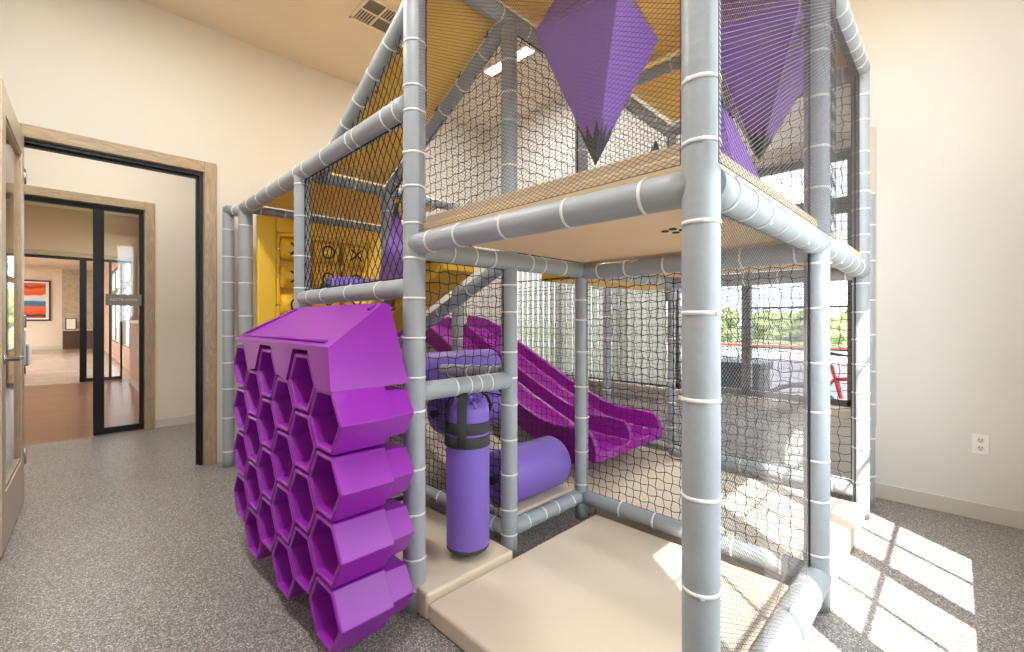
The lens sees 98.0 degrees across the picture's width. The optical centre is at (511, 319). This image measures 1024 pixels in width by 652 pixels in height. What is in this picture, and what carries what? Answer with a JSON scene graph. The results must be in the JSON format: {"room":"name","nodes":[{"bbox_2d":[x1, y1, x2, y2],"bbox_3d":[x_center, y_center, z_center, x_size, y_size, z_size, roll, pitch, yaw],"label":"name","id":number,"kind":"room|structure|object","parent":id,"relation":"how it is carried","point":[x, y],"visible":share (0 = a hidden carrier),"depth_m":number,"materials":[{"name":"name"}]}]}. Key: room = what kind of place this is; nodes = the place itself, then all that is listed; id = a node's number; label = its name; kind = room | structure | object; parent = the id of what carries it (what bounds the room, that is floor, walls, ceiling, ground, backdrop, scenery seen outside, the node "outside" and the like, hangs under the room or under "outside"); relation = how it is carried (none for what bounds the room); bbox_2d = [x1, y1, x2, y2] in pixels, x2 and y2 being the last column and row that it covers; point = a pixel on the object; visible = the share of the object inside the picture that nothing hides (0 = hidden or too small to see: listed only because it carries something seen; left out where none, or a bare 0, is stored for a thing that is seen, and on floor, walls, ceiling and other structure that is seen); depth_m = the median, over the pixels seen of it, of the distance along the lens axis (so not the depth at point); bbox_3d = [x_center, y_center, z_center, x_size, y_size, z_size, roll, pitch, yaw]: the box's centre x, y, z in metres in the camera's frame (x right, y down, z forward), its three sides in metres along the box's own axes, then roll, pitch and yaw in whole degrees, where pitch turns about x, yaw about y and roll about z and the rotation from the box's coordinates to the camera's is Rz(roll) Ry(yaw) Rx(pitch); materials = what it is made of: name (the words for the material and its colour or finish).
{"room":"indoor playground","nodes":[
{"label":"indoor playground","id":0,"kind":"room"},
{"bbox_2d":[24,267,61,345],"bbox_3d":[-20.273,-0.450,16.850,7.160,3.300,0.100,0,0,-45],"label":"wall","id":1,"kind":"structure","parent":0,"point":[38,333],"depth_m":18.17,"materials":[{"name":"beige paint"}]},
{"bbox_2d":[24,280,50,320],"bbox_3d":[-19.414,-0.785,17.596,1.630,1.630,0.060,0,0,-45],"label":"framed painting","id":2,"kind":"object","parent":1,"relation":"attached to","point":[37,293],"visible":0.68,"depth_m":17.91,"materials":[{"name":"black paint"}]},
{"bbox_2d":[31,346,61,349],"bbox_3d":[-20.694,1.130,16.345,5.850,0.140,0.020,0,0,-45],"label":"baseboard","id":3,"kind":"structure","parent":1,"relation":"attached to","point":[32,347],"depth_m":18.06,"materials":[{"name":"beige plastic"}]},
{"bbox_2d":[62,269,92,348],"bbox_3d":[-18.190,-0.450,18.820,1.190,3.300,0.060,0,0,-45],"label":"wall","id":4,"kind":"structure","parent":0,"point":[70,278],"depth_m":18.62,"materials":[{"name":"paint"}]},
{"bbox_2d":[24,204,138,320],"bbox_3d":[-10.246,-0.450,6.668,7.140,3.300,0.120,0,0,-45],"label":"wall","id":5,"kind":"structure","parent":0,"point":[45,228],"depth_m":8.50,"materials":[{"name":"beige paint"}]},
{"bbox_2d":[24,254,130,381],"bbox_3d":[-9.044,-0.003,7.863,3.530,2.395,0.050,0,0,-45],"label":"door","id":6,"kind":"structure","parent":5,"relation":"in","point":[82,261],"depth_m":8.62,"materials":[{"name":"black metal"}]},
{"bbox_2d":[24,249,136,320],"bbox_3d":[-9.047,-0.043,7.867,3.700,2.485,0.160,0,0,-45],"label":"trim","id":7,"kind":"structure","parent":5,"relation":"attached to","point":[133,260],"depth_m":8.91,"materials":[{"name":"brown wood"}]},
{"bbox_2d":[24,201,138,270],"bbox_3d":[-13.273,-2.150,9.779,7.260,0.100,19.800,0,0,-45],"label":"ceiling","id":8,"kind":"structure","parent":0,"point":[33,262],"depth_m":15.97,"materials":[{"name":"beige paint"}]},
{"bbox_2d":[24,147,194,418],"bbox_3d":[-4.518,-0.450,4.448,8.100,3.300,0.120,0,0,-45],"label":"wall","id":9,"kind":"structure","parent":0,"point":[173,196],"depth_m":5.00,"materials":[{"name":"beige paint"}]},
{"bbox_2d":[24,195,143,435],"bbox_3d":[-4.657,-0.001,4.302,1.697,2.391,0.050,0,0,-45],"label":"door","id":10,"kind":"structure","parent":9,"relation":"in","point":[98,210],"depth_m":4.64,"materials":[{"name":"black metal"}]},
{"bbox_2d":[106,294,141,305],"bbox_3d":[-4.149,-0.215,4.757,0.290,0.120,0.013,0,0,-45],"label":"restroom sign","id":11,"kind":"object","parent":10,"relation":"attached to","point":[111,299],"visible":1,"depth_m":4.76,"materials":[{"name":"grey"}]},
{"bbox_2d":[24,185,154,429],"bbox_3d":[-4.660,-0.043,4.306,1.870,2.485,0.160,0,0,-45],"label":"trim","id":12,"kind":"structure","parent":9,"relation":"attached to","point":[149,208],"depth_m":4.87,"materials":[{"name":"brown wood"}]},
{"bbox_2d":[155,414,194,427],"bbox_3d":[-3.273,1.150,5.600,1.910,0.100,0.012,0,0,-45],"label":"baseboard","id":13,"kind":"structure","parent":9,"relation":"attached to","point":[188,419],"depth_m":5.04,"materials":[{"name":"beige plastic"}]},
{"bbox_2d":[104,262,129,370],"bbox_3d":[-10.783,-0.450,12.339,0.120,3.300,19.900,0,0,-45],"label":"wall","id":14,"kind":"structure","parent":0,"point":[115,346],"depth_m":13.49,"materials":[{"name":"beige paint"}]},
{"bbox_2d":[112,267,117,342],"bbox_3d":[-12.657,-0.450,14.213,0.060,2.300,4.000,0,0,-45],"label":"window","id":15,"kind":"structure","parent":14,"relation":"in","point":[115,291],"depth_m":14.19,"materials":[{"name":"clear glass"}]},
{"bbox_2d":[123,263,130,348],"bbox_3d":[-9.334,-0.450,10.889,0.060,2.300,3.400,0,0,-45],"label":"window","id":16,"kind":"structure","parent":14,"relation":"in","point":[127,284],"depth_m":12.04,"materials":[{"name":"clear glass"}]},
{"bbox_2d":[0,0,483,450],"bbox_3d":[-2.058,-0.615,4.250,4.900,3.630,0.120,0,0,-45],"label":"wall","id":17,"kind":"structure","parent":0,"point":[135,73],"depth_m":3.57,"materials":[{"name":"beige paint"}]},
{"bbox_2d":[0,78,26,557],"bbox_3d":[-2.886,-0.010,2.597,0.110,2.400,0.994,0,0,-43],"label":"door","id":18,"kind":"structure","parent":17,"relation":"in","point":[11,479],"depth_m":2.72,"materials":[{"name":"brown wood"}]},
{"bbox_2d":[6,123,216,469],"bbox_3d":[-2.947,-0.052,3.361,1.185,2.505,0.160,0,0,-45],"label":"trim","id":19,"kind":"structure","parent":17,"relation":"attached to","point":[209,170],"depth_m":3.66,"materials":[{"name":"brown wood"}]},
{"bbox_2d":[24,139,202,464],"bbox_3d":[-2.950,-0.008,3.364,1.007,2.416,0.090,0,0,-45],"label":"trim","id":20,"kind":"structure","parent":17,"relation":"attached to","point":[198,177],"depth_m":3.68,"materials":[{"name":"black metal"}]},
{"bbox_2d":[217,450,222,462],"bbox_3d":[-1.421,1.150,4.793,2.990,0.100,0.012,0,0,-45],"label":"baseboard","id":21,"kind":"structure","parent":17,"relation":"attached to","point":[219,453],"depth_m":3.74,"materials":[{"name":"beige plastic"}]},
{"bbox_2d":[139,0,564,134],"bbox_3d":[-0.357,-2.480,2.478,5.000,0.100,4.990,0,0,-45],"label":"ceiling","id":22,"kind":"structure","parent":0,"point":[320,35],"depth_m":3.81,"materials":[{"name":"beige paint"}]},
{"bbox_2d":[349,0,397,34],"bbox_3d":[-1.068,-2.425,3.557,0.330,0.014,0.330,0,0,-45],"label":"ceiling vent","id":23,"kind":"object","parent":22,"relation":"in","point":[376,15],"visible":0.79,"depth_m":3.54,"materials":[{"name":"beige metal"}]},
{"bbox_2d":[482,43,534,75],"bbox_3d":[-0.035,-2.413,4.137,0.120,0.034,0.600,0,0,-45],"label":"recessed light","id":24,"kind":"object","parent":22,"relation":"in","point":[522,47],"visible":0.31,"depth_m":4.12,"materials":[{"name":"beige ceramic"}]},
{"bbox_2d":[0,349,1023,651],"bbox_3d":[-9.839,1.250,8.340,9.880,0.100,26.690,0,0,-45],"label":"floor","id":25,"kind":"structure","parent":0,"point":[119,542],"depth_m":2.18,"materials":[{"name":"carpet"}]},
{"bbox_2d":[24,330,30,373],"bbox_3d":[-10.886,0.701,9.443,0.900,1.002,0.850,0,0,-45],"label":"armchair","id":26,"kind":"object","parent":25,"relation":"on","point":[27,347],"visible":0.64,"depth_m":9.48,"materials":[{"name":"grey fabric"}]},
{"bbox_2d":[61,329,92,349],"bbox_3d":[-18.008,0.800,18.623,1.190,0.800,0.465,0,0,-45],"label":"sideboard","id":27,"kind":"object","parent":25,"relation":"on","point":[70,337],"visible":0.69,"depth_m":18.32,"materials":[{"name":"brown wood"}]},
{"bbox_2d":[65,318,76,329],"bbox_3d":[-18.224,0.160,18.387,0.330,0.480,0.025,0,0,-45],"label":"photo frame","id":28,"kind":"object","parent":27,"relation":"on","point":[70,323],"visible":1,"depth_m":18.38,"materials":[{"name":"black paint"}]},
{"bbox_2d":[66,319,75,328],"bbox_3d":[-18.217,0.160,18.380,0.270,0.420,0.005,0,0,-45],"label":"print","id":29,"kind":"object","parent":28,"relation":"attached to","point":[70,323],"depth_m":18.38,"materials":[{"name":"white paper"}]},
{"bbox_2d":[128,321,138,391],"bbox_3d":[-6.023,0.605,7.341,0.205,1.190,3.760,0,0,-45],"label":"wall","id":30,"kind":"structure","parent":25,"relation":"on","point":[134,325],"depth_m":8.02,"materials":[{"name":"beige paint"}]},
{"bbox_2d":[391,493,511,619],"bbox_3d":[-0.629,1.146,2.404,0.490,0.108,1.312,0,0,-45],"label":"floor mat","id":31,"kind":"object","parent":25,"relation":"on","point":[446,572],"visible":0.38,"depth_m":2.00,"materials":[{"name":"beige leather"}]},
{"bbox_2d":[222,0,876,651],"bbox_3d":[-0.011,-0.191,3.279,2.832,2.782,4.037,0,0,-45],"label":"frame","id":32,"kind":"object","parent":25,"relation":"on","point":[703,191],"visible":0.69,"depth_m":1.84,"materials":[{"name":"grey plastic"}]},
{"bbox_2d":[256,215,380,326],"bbox_3d":[-1.671,-0.365,3.972,1.085,0.970,0.194,0,0,-45],"label":"panel","id":33,"kind":"object","parent":32,"relation":"attached to","point":[274,236],"visible":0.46,"depth_m":3.70,"materials":[{"name":"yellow plastic"}]},
{"bbox_2d":[234,303,413,651],"bbox_3d":[-0.895,0.531,2.042,0.378,1.198,1.323,0,0,-45],"label":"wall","id":34,"kind":"structure","parent":32,"relation":"attached to","point":[315,409],"depth_m":1.66,"materials":[{"name":"plastic"}]},
{"bbox_2d":[320,276,377,287],"bbox_3d":[-0.994,-0.200,2.853,0.450,0.140,0.140,0,0,-45],"label":"roller","id":35,"kind":"object","parent":32,"relation":"attached to","point":[351,279],"visible":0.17,"depth_m":2.73,"materials":[{"name":"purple plastic"}]},
{"bbox_2d":[304,121,402,290],"bbox_3d":[-0.852,-0.513,2.300,0.016,0.681,1.150,0,0,-45],"label":"safety net","id":36,"kind":"object","parent":32,"relation":"on","point":[394,127],"visible":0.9,"depth_m":2.25,"materials":[{"name":"black fabric"}]},
{"bbox_2d":[265,174,454,224],"bbox_3d":[-1.301,-0.943,3.599,1.190,0.016,1.190,0,0,-45],"label":"roof canopy","id":37,"kind":"object","parent":32,"relation":"attached to","point":[286,201],"visible":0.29,"depth_m":3.58,"materials":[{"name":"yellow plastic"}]},
{"bbox_2d":[350,0,426,129],"bbox_3d":[-0.764,-1.218,2.360,0.014,0.572,1.105,0,0,-45],"label":"safety net","id":38,"kind":"object","parent":32,"relation":"attached to","point":[425,0],"visible":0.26,"depth_m":2.19,"materials":[{"name":"black fabric"}]},
{"bbox_2d":[378,202,402,279],"bbox_3d":[-0.709,-0.463,2.725,0.403,0.526,0.218,0,0,20],"label":"spike","id":39,"kind":"object","parent":32,"relation":"attached to","point":[399,230],"visible":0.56,"depth_m":2.65,"materials":[{"name":"purple plastic"}]},
{"bbox_2d":[331,0,494,184],"bbox_3d":[-0.619,-1.248,2.549,0.400,0.616,1.160,0,0,-45],"label":"roof canopy","id":40,"kind":"object","parent":32,"relation":"attached to","point":[396,144],"visible":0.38,"depth_m":2.41,"materials":[{"name":"yellow fabric"}]},
{"bbox_2d":[370,201,473,332],"bbox_3d":[-0.763,-0.190,2.971,0.222,0.988,1.320,0,0,-45],"label":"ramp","id":41,"kind":"object","parent":32,"relation":"attached to","point":[397,315],"visible":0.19,"depth_m":2.65,"materials":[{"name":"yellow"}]},
{"bbox_2d":[390,384,500,517],"bbox_3d":[-0.443,0.710,2.714,0.019,0.646,1.151,0,0,-45],"label":"safety net","id":42,"kind":"object","parent":32,"relation":"attached to","point":[487,394],"visible":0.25,"depth_m":2.69,"materials":[{"name":"black fabric"}]},
{"bbox_2d":[391,40,500,262],"bbox_3d":[-0.442,-0.925,2.712,0.017,1.136,1.147,0,0,-45],"label":"safety net","id":43,"kind":"object","parent":32,"relation":"attached to","point":[496,96],"visible":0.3,"depth_m":2.54,"materials":[{"name":"black fabric"}]},
{"bbox_2d":[425,349,500,380],"bbox_3d":[-0.361,0.315,2.892,0.700,0.231,0.231,0,0,-45],"label":"roller","id":44,"kind":"object","parent":32,"relation":"attached to","point":[433,374],"visible":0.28,"depth_m":2.80,"materials":[{"name":"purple plastic"}]},
{"bbox_2d":[425,411,500,469],"bbox_3d":[-0.325,0.840,3.019,0.530,0.355,0.770,0,0,-45],"label":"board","id":45,"kind":"object","parent":32,"relation":"attached to","point":[436,456],"visible":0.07,"depth_m":2.93,"materials":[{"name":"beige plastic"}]},
{"bbox_2d":[427,390,500,433],"bbox_3d":[-0.311,0.600,3.026,0.560,0.271,0.271,0,0,-45],"label":"roller","id":46,"kind":"object","parent":32,"relation":"attached to","point":[435,402],"visible":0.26,"depth_m":2.90,"materials":[{"name":"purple plastic"}]},
{"bbox_2d":[425,261,503,380],"bbox_3d":[-0.213,0.005,2.070,0.500,0.526,0.018,0,0,-45],"label":"safety net","id":47,"kind":"object","parent":32,"relation":"attached to","point":[439,272],"visible":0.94,"depth_m":2.06,"materials":[{"name":"black fabric"}]},
{"bbox_2d":[444,374,491,555],"bbox_3d":[-0.207,0.658,2.082,0.207,0.804,0.213,0,0,12],"label":"bag","id":48,"kind":"object","parent":32,"relation":"hanging from","point":[466,421],"visible":0.94,"depth_m":2.00,"materials":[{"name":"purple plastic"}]},
{"bbox_2d":[463,277,574,491],"bbox_3d":[0.018,0.399,3.172,0.016,1.366,1.145,0,0,-45],"label":"safety net","id":49,"kind":"object","parent":32,"relation":"attached to","point":[545,293],"visible":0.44,"depth_m":3.01,"materials":[{"name":"black fabric"}]},
{"bbox_2d":[489,484,572,515],"bbox_3d":[0.094,1.034,2.607,0.540,0.023,0.245,0,0,-45],"label":"board","id":50,"kind":"object","parent":32,"relation":"attached to","point":[532,502],"visible":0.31,"depth_m":2.53,"materials":[{"name":"beige plastic"}]},
{"bbox_2d":[489,436,570,504],"bbox_3d":[0.088,0.870,2.606,0.570,0.301,0.301,0,0,-45],"label":"roller","id":51,"kind":"object","parent":50,"relation":"on","point":[543,463],"visible":0.71,"depth_m":2.49,"materials":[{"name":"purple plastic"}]},
{"bbox_2d":[517,35,577,262],"bbox_3d":[0.209,-0.915,2.493,0.547,1.137,0.018,0,0,-45],"label":"safety net","id":52,"kind":"object","parent":32,"relation":"attached to","point":[561,123],"visible":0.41,"depth_m":2.45,"materials":[{"name":"black fabric"}]},
{"bbox_2d":[418,0,680,230],"bbox_3d":[0.004,-0.923,1.442,0.007,1.117,1.117,0,0,-45],"label":"safety net","id":53,"kind":"object","parent":32,"relation":"attached to","point":[552,196],"visible":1,"depth_m":1.36,"materials":[{"name":"grey fabric"}]},
{"bbox_2d":[501,0,681,63],"bbox_3d":[0.544,-1.568,1.973,1.500,0.036,1.180,0,0,-45],"label":"roof canopy","id":54,"kind":"object","parent":32,"relation":"attached to","point":[669,27],"visible":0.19,"depth_m":2.29,"materials":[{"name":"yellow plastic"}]},
{"bbox_2d":[535,0,657,165],"bbox_3d":[0.378,-1.109,1.962,0.399,0.861,0.408,0,0,39],"label":"spike","id":55,"kind":"object","parent":54,"relation":"hanging from","point":[631,74],"visible":0.63,"depth_m":1.87,"materials":[{"name":"purple fabric"}]},
{"bbox_2d":[517,287,667,440],"bbox_3d":[0.684,0.358,4.471,0.015,1.369,1.861,0,0,-45],"label":"safety net","id":56,"kind":"object","parent":32,"relation":"attached to","point":[662,313],"visible":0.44,"depth_m":4.17,"materials":[{"name":"black fabric"}]},
{"bbox_2d":[542,274,664,290],"bbox_3d":[0.778,-0.285,3.366,1.340,0.050,0.300,0,0,-45],"label":"platform","id":57,"kind":"object","parent":32,"relation":"attached to","point":[544,276],"visible":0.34,"depth_m":3.17,"materials":[{"name":"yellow plastic"}]},
{"bbox_2d":[423,143,816,262],"bbox_3d":[0.438,-0.390,1.856,1.155,0.090,1.195,0,0,-45],"label":"platform","id":58,"kind":"object","parent":32,"relation":"attached to","point":[642,235],"depth_m":1.68,"materials":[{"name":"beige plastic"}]},
{"bbox_2d":[650,141,658,151],"bbox_3d":[0.693,-0.666,2.277,0.336,0.529,0.336,0,0,0],"label":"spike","id":59,"kind":"object","parent":58,"relation":"on","point":[655,145],"visible":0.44,"depth_m":2.28,"materials":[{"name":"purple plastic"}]},
{"bbox_2d":[661,228,681,233],"bbox_3d":[0.626,-0.343,1.715,0.082,0.004,0.077,0,0,-18],"label":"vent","id":60,"kind":"object","parent":58,"relation":"attached to","point":[670,229],"visible":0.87,"depth_m":1.72,"materials":[{"name":"black paint"}]},
{"bbox_2d":[721,94,760,179],"bbox_3d":[0.738,-0.639,1.689,0.424,0.474,0.370,0,0,-45],"label":"spike","id":61,"kind":"object","parent":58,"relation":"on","point":[721,94],"visible":0.08,"depth_m":1.63,"materials":[{"name":"purple fabric"}]},
{"bbox_2d":[588,106,668,168],"bbox_3d":[0.852,-0.910,3.137,1.126,1.126,0.015,0,0,-45],"label":"safety net","id":62,"kind":"object","parent":32,"relation":"attached to","point":[624,106],"visible":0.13,"depth_m":3.12,"materials":[{"name":"black fabric"}]},
{"bbox_2d":[587,263,803,561],"bbox_3d":[0.853,0.390,2.295,0.017,1.286,1.126,0,0,-45],"label":"safety net","id":63,"kind":"object","parent":32,"relation":"on","point":[657,291],"visible":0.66,"depth_m":2.33,"materials":[{"name":"black fabric"}]},
{"bbox_2d":[588,234,860,277],"bbox_3d":[1.285,-0.367,2.703,1.160,0.065,1.195,0,0,-45],"label":"platform","id":64,"kind":"object","parent":32,"relation":"attached to","point":[673,253],"depth_m":2.54,"materials":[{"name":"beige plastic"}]},
{"bbox_2d":[596,461,863,594],"bbox_3d":[1.294,1.143,2.669,1.055,0.115,1.175,0,0,-45],"label":"platform","id":65,"kind":"object","parent":32,"relation":"on","point":[846,517],"visible":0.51,"depth_m":2.52,"materials":[{"name":"beige plastic"}]},
{"bbox_2d":[632,0,845,121],"bbox_3d":[1.404,-1.568,2.832,0.850,0.036,1.180,0,0,-45],"label":"roof canopy","id":66,"kind":"object","parent":32,"relation":"attached to","point":[636,90],"visible":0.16,"depth_m":3.07,"materials":[{"name":"yellow fabric"}]},
{"bbox_2d":[721,0,803,160],"bbox_3d":[1.199,-1.162,2.163,0.381,0.736,0.778,0,0,33],"label":"spike","id":67,"kind":"object","parent":32,"relation":"hanging from","point":[781,3],"visible":0.54,"depth_m":1.97,"materials":[{"name":"purple fabric"}]},
{"bbox_2d":[673,280,851,480],"bbox_3d":[1.694,0.370,3.151,0.017,1.246,1.146,0,0,-45],"label":"safety net","id":68,"kind":"object","parent":32,"relation":"on","point":[839,329],"visible":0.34,"depth_m":3.03,"materials":[{"name":"black fabric"}]},
{"bbox_2d":[721,213,806,651],"bbox_3d":[0.810,0.382,1.393,0.967,1.297,0.008,0,0,-45],"label":"safety net","id":69,"kind":"object","parent":32,"relation":"on","point":[805,280],"visible":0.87,"depth_m":1.35,"materials":[{"name":"grey fabric"}]},
{"bbox_2d":[676,82,851,277],"bbox_3d":[1.701,-0.905,3.143,0.018,1.136,1.127,0,0,-45],"label":"safety net","id":70,"kind":"object","parent":32,"relation":"attached to","point":[847,82],"visible":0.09,"depth_m":2.97,"materials":[{"name":"black fabric"}]},
{"bbox_2d":[718,0,835,239],"bbox_3d":[0.908,-0.920,1.418,1.312,1.162,0.006,0,0,-45],"label":"safety net","id":71,"kind":"object","parent":32,"relation":"attached to","point":[831,27],"visible":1,"depth_m":1.35,"materials":[{"name":"grey fabric"}]},
{"bbox_2d":[830,5,859,252],"bbox_3d":[1.706,-0.915,2.291,1.110,1.132,0.006,0,0,-45],"label":"safety net","id":72,"kind":"object","parent":32,"relation":"attached to","point":[855,104],"visible":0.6,"depth_m":2.36,"materials":[{"name":"grey fabric"}]},
{"bbox_2d":[429,515,789,651],"bbox_3d":[0.431,1.160,1.814,1.155,0.080,1.005,0,0,-45],"label":"floor mat","id":73,"kind":"object","parent":25,"relation":"on","point":[601,584],"visible":0.72,"depth_m":1.78,"materials":[{"name":"beige leather"}]},
{"bbox_2d":[554,446,681,514],"bbox_3d":[0.621,1.157,3.534,1.325,0.085,0.980,0,0,-45],"label":"floor mat","id":74,"kind":"object","parent":25,"relation":"on","point":[637,453],"visible":0.11,"depth_m":3.34,"materials":[{"name":"beige plastic"}]},
{"bbox_2d":[397,315,661,463],"bbox_3d":[-0.042,0.528,4.236,0.950,1.174,2.650,0,0,-45],"label":"slide","id":75,"kind":"object","parent":74,"relation":"on","point":[434,330],"visible":0.64,"depth_m":3.80,"materials":[{"name":"purple plastic"}]},
{"bbox_2d":[484,0,1023,511],"bbox_3d":[1.404,-0.615,4.168,0.120,3.630,4.890,0,0,-45],"label":"wall","id":76,"kind":"structure","parent":0,"point":[947,76],"depth_m":2.80,"materials":[{"name":"white paint"}]},
{"bbox_2d":[518,271,574,374],"bbox_3d":[0.384,0.002,5.049,0.033,1.167,0.832,0,0,-45],"label":"vertical blind","id":77,"kind":"object","parent":76,"relation":"attached to","point":[538,277],"depth_m":5.02,"materials":[{"name":"white plastic"}]},
{"bbox_2d":[560,151,850,406],"bbox_3d":[1.209,-0.290,4.356,0.050,1.820,3.450,0,0,-45],"label":"window","id":78,"kind":"structure","parent":76,"relation":"in","point":[848,350],"depth_m":3.60,"materials":[{"name":"brown metal"}]},
{"bbox_2d":[588,286,602,377],"bbox_3d":[0.866,0.120,4.567,0.033,0.935,0.171,0,0,-45],"label":"vertical blind","id":79,"kind":"object","parent":78,"relation":"attached to","point":[595,293],"depth_m":4.56,"materials":[{"name":"white fabric"}]},
{"bbox_2d":[611,288,666,384],"bbox_3d":[1.203,0.138,4.230,0.033,0.901,0.574,0,0,-45],"label":"vertical blind","id":80,"kind":"object","parent":78,"relation":"attached to","point":[652,321],"depth_m":4.22,"materials":[{"name":"white fabric"}]},
{"bbox_2d":[568,126,876,426],"bbox_3d":[1.169,-0.290,4.290,0.100,2.020,3.645,0,0,-45],"label":"trim","id":81,"kind":"structure","parent":76,"relation":"attached to","point":[843,413],"depth_m":3.32,"materials":[{"name":"beige"}]},
{"bbox_2d":[642,439,1023,529],"bbox_3d":[1.339,1.150,4.138,0.014,0.100,4.818,0,0,-45],"label":"baseboard","id":82,"kind":"structure","parent":76,"relation":"attached to","point":[974,510],"depth_m":2.76,"materials":[{"name":"beige plastic"}]},
{"bbox_2d":[972,434,988,454],"bbox_3d":[2.810,0.745,2.668,0.012,0.116,0.072,0,0,-45],"label":"wall socket","id":83,"kind":"object","parent":76,"relation":"attached to","point":[980,443],"visible":1,"depth_m":2.67,"materials":[{"name":"white plastic"}]},
{"bbox_2d":[977,438,984,442],"bbox_3d":[2.808,0.721,2.666,0.033,0.033,0.003,0,0,45],"label":"receptacle","id":84,"kind":"object","parent":83,"relation":"attached to","point":[979,440],"depth_m":2.66,"materials":[{"name":"white plastic"}]},
{"bbox_2d":[977,446,984,450],"bbox_3d":[2.808,0.769,2.666,0.033,0.033,0.003,0,0,45],"label":"receptacle","id":85,"kind":"object","parent":83,"relation":"attached to","point":[979,448],"depth_m":2.66,"materials":[{"name":"white plastic"}]},
{"label":"outside","id":86,"kind":"structure","parent":0,"visible":0},
{"bbox_2d":[681,357,846,398],"bbox_3d":[16.476,1.380,-0.495,11.400,0.040,36.000,0,0,-45],"label":"driveway","id":87,"kind":"structure","parent":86,"point":[843,369],"depth_m":10.71,"materials":[{"name":"concrete"}]},
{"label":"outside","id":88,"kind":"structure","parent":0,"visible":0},
{"bbox_2d":[517,338,846,363],"bbox_3d":[9.192,1.360,19.799,7.000,0.080,75.000,0,0,-45],"label":"pavement","id":89,"kind":"structure","parent":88,"point":[843,360],"depth_m":17.02,"materials":[{"name":"concrete"}]},
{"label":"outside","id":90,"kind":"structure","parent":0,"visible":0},
{"bbox_2d":[117,324,846,372],"bbox_3d":[28.815,1.450,57.099,118.500,0.100,160.000,0,0,-45],"label":"ground","id":91,"kind":"structure","parent":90,"point":[734,329],"depth_m":28.97,"materials":[{"name":"grey concrete"}]},
{"bbox_2d":[667,308,731,341],"bbox_3d":[12.420,0.619,29.729,5.079,3.367,3.711,0,0,-10],"label":"tree","id":92,"kind":"object","parent":91,"relation":"on","point":[729,332],"visible":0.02,"depth_m":29.57,"materials":[{"name":"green plant"}]},
{"bbox_2d":[720,307,739,330],"bbox_3d":[17.511,0.698,39.407,3.728,3.719,4.805,0,0,-45],"label":"tree","id":93,"kind":"object","parent":91,"relation":"on","point":[734,310],"visible":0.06,"depth_m":38.13,"materials":[{"name":"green plant"}]},
{"bbox_2d":[681,342,846,348],"bbox_3d":[23.441,1.310,10.713,0.300,0.180,42.000,0,0,-45],"label":"curb","id":94,"kind":"object","parent":91,"relation":"on","point":[681,342],"depth_m":21.32,"materials":[{"name":"red paint"}]},
{"bbox_2d":[753,309,801,340],"bbox_3d":[19.035,0.841,31.963,3.995,3.392,3.891,0,0,-45],"label":"tree","id":95,"kind":"object","parent":91,"relation":"on","point":[765,309],"visible":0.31,"depth_m":31.20,"materials":[{"name":"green plant"}]},
{"bbox_2d":[793,309,846,343],"bbox_3d":[19.745,0.836,27.098,3.901,3.669,3.927,0,0,11],"label":"tree","id":96,"kind":"object","parent":91,"relation":"on","point":[834,333],"visible":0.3,"depth_m":25.95,"materials":[{"name":"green plant"}]},
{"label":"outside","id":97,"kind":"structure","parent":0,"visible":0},
{"bbox_3d":[4.101,1.360,2.687,1.600,0.080,14.000,0,0,-45],"label":"sidewalk","id":98,"kind":"object","parent":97,"visible":0},
{"bbox_2d":[721,358,771,390],"bbox_3d":[2.125,0.850,4.133,0.390,0.940,0.440,0,0,-45],"label":"planter box","id":99,"kind":"object","parent":98,"relation":"on","point":[724,360],"visible":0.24,"depth_m":4.01,"materials":[{"name":"grey plastic"}]},
{"bbox_2d":[770,351,846,398],"bbox_3d":[2.998,0.799,3.719,0.568,1.085,1.784,0,0,-45],"label":"bicycle","id":100,"kind":"object","parent":98,"relation":"on","point":[834,375],"visible":0.06,"depth_m":3.88,"materials":[{"name":"red metal"}]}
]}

